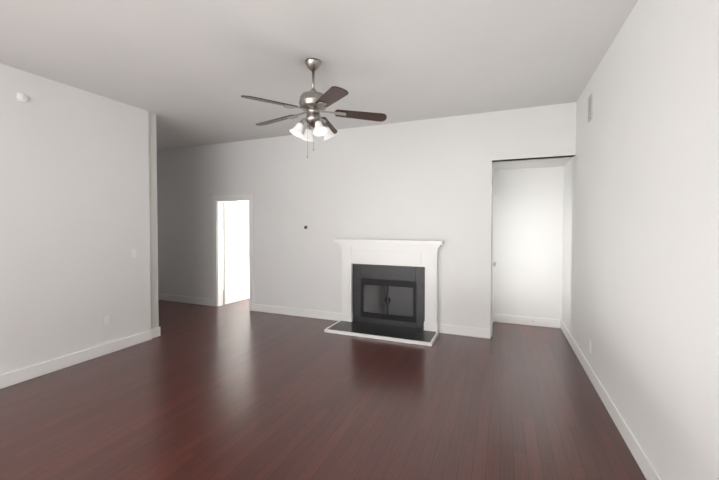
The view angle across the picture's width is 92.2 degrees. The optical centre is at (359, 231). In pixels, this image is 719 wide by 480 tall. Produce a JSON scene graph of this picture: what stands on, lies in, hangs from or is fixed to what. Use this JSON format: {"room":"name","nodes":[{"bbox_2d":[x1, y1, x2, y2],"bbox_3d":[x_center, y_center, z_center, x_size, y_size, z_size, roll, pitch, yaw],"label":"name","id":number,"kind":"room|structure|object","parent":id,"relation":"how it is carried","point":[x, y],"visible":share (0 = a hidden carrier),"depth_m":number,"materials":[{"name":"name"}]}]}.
{"room":"living room","nodes":[
{"label":"living room","id":0,"kind":"room"},
{"bbox_2d":[0,63,158,374],"bbox_3d":[-4.160,-0.017,1.763,0.190,3.100,6.710,0,1,22],"label":"wall","id":1,"kind":"structure","parent":0,"point":[78,195],"depth_m":3.84,"materials":[{"name":"paint"}]},
{"bbox_2d":[17,92,28,103],"bbox_3d":[-3.342,-1.331,3.439,0.026,0.090,0.090,0,1,22],"label":"detector","id":2,"kind":"object","parent":1,"relation":"attached to","point":[22,97],"visible":1,"depth_m":3.43,"materials":[{"name":"white plastic"}]},
{"bbox_2d":[0,327,159,388],"bbox_3d":[-4.039,1.466,1.860,0.050,0.130,6.526,0,1,22],"label":"baseboard","id":3,"kind":"structure","parent":1,"relation":"attached to","point":[26,373],"depth_m":3.85,"materials":[{"name":"white wood"}]},
{"bbox_2d":[104,316,109,325],"bbox_3d":[-3.061,1.085,4.194,0.008,0.115,0.070,0,1,22],"label":"electrical outlet","id":4,"kind":"object","parent":1,"relation":"attached to","point":[106,320],"visible":1,"depth_m":4.19,"materials":[{"name":"white plastic"}]},
{"bbox_2d":[131,249,135,257],"bbox_3d":[-2.928,0.289,4.491,0.014,0.115,0.070,0,1,22],"label":"light switch","id":5,"kind":"object","parent":1,"relation":"attached to","point":[133,253],"visible":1,"depth_m":4.49,"materials":[{"name":"white plastic"}]},
{"bbox_2d":[222,201,237,289],"bbox_3d":[-3.431,0.160,7.951,0.130,2.500,1.700,0,1,22],"label":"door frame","id":6,"kind":"structure","parent":0,"point":[223,241],"depth_m":8.25,"materials":[{"name":"paint"}]},
{"bbox_2d":[0,0,637,150],"bbox_3d":[-2.816,-1.625,2.146,9.200,0.100,8.500,0,1,22],"label":"ceiling","id":7,"kind":"structure","parent":0,"point":[189,73],"depth_m":3.12,"materials":[{"name":"paint"}]},
{"bbox_2d":[241,58,386,157],"bbox_3d":[-0.463,-1.141,3.296,1.322,0.914,1.342,0,1,22],"label":"ceiling fan","id":8,"kind":"object","parent":7,"relation":"hanging from","point":[313,103],"visible":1,"depth_m":3.20,"materials":[{"name":"silver metal"}]},
{"bbox_2d":[0,290,645,479],"bbox_3d":[-2.454,1.557,3.088,9.200,0.100,10.400,0,1,22],"label":"floor","id":9,"kind":"structure","parent":0,"point":[238,390],"depth_m":2.93,"materials":[{"name":"brown wood"}]},
{"bbox_2d":[324,239,443,345],"bbox_3d":[0.327,0.798,5.021,1.670,1.340,0.619,0,1,22],"label":"fireplace","id":10,"kind":"object","parent":9,"relation":"on","point":[389,289],"visible":1,"depth_m":5.18,"materials":[{"name":"white wood"}]},
{"bbox_2d":[157,102,575,328],"bbox_3d":[-1.370,-0.104,6.107,8.880,3.100,0.130,0,1,22],"label":"wall","id":11,"kind":"structure","parent":0,"point":[428,179],"depth_m":5.54,"materials":[{"name":"paint"}]},
{"bbox_2d":[158,293,212,305],"bbox_3d":[-4.052,1.361,7.162,2.740,0.130,0.016,0,1,22],"label":"baseboard","id":12,"kind":"structure","parent":11,"relation":"attached to","point":[186,299],"depth_m":6.92,"materials":[{"name":"white wood"}]},
{"bbox_2d":[212,194,253,310],"bbox_3d":[-2.335,0.378,6.505,0.960,2.120,0.148,0,1,22],"label":"door frame","id":13,"kind":"structure","parent":11,"relation":"attached to","point":[217,210],"depth_m":6.59,"materials":[{"name":"white wood"}]},
{"bbox_2d":[223,202,249,304],"bbox_3d":[-2.431,0.422,7.029,0.155,1.988,0.730,0,1,22],"label":"door","id":14,"kind":"structure","parent":11,"relation":"in","point":[236,246],"depth_m":6.96,"materials":[{"name":"white metal"}]},
{"bbox_2d":[254,304,340,320],"bbox_3d":[-1.097,1.385,5.946,1.810,0.130,0.016,0,1,22],"label":"baseboard","id":15,"kind":"structure","parent":11,"relation":"attached to","point":[300,312],"depth_m":5.92,"materials":[{"name":"white wood"}]},
{"bbox_2d":[438,324,490,338],"bbox_3d":[1.473,1.406,4.888,0.710,0.130,0.016,0,1,22],"label":"baseboard","id":16,"kind":"structure","parent":11,"relation":"attached to","point":[465,331],"depth_m":4.88,"materials":[{"name":"white wood"}]},
{"bbox_2d":[493,166,563,319],"bbox_3d":[2.028,0.234,5.699,2.280,2.440,0.130,0,1,22],"label":"wall","id":17,"kind":"structure","parent":0,"point":[528,231],"depth_m":5.38,"materials":[{"name":"paint"}]},
{"bbox_2d":[494,314,560,327],"bbox_3d":[2.039,1.391,5.639,2.164,0.130,0.016,0,1,22],"label":"baseboard","id":18,"kind":"structure","parent":17,"relation":"attached to","point":[524,320],"depth_m":5.39,"materials":[{"name":"white wood"}]},
{"bbox_2d":[492,155,574,169],"bbox_3d":[2.058,-1.028,5.327,2.600,0.100,1.329,0,1,22],"label":"ceiling","id":19,"kind":"structure","parent":0,"point":[555,161],"depth_m":4.94,"materials":[{"name":"paint"}]},
{"bbox_2d":[562,0,718,479],"bbox_3d":[1.431,-0.003,1.078,0.130,3.100,9.700,0,1,22],"label":"wall","id":20,"kind":"structure","parent":0,"point":[640,289],"depth_m":2.08,"materials":[{"name":"paint"}]},
{"bbox_2d":[588,93,592,122],"bbox_3d":[2.403,-1.284,3.605,0.014,0.260,0.160,0,1,22],"label":"air vent","id":21,"kind":"object","parent":20,"relation":"in","point":[590,108],"visible":1,"depth_m":3.58,"materials":[{"name":"grey metal"}]},
{"bbox_2d":[561,320,661,479],"bbox_3d":[1.318,1.483,1.027,0.016,0.130,9.064,0,1,22],"label":"baseboard","id":22,"kind":"structure","parent":20,"relation":"attached to","point":[646,466],"depth_m":2.66,"materials":[{"name":"white wood"}]},
{"bbox_3d":[1.942,0.244,5.242,0.130,2.440,0.780,0,1,22],"label":"wall","id":23,"kind":"structure","parent":0,"visible":0},
{"bbox_2d":[491,185,494,336],"bbox_3d":[2.005,0.404,5.204,0.018,2.120,0.830,0,1,22],"label":"door frame","id":24,"kind":"structure","parent":23,"relation":"attached to","point":[492,278],"depth_m":4.84,"materials":[{"name":"white wood"}]}
]}

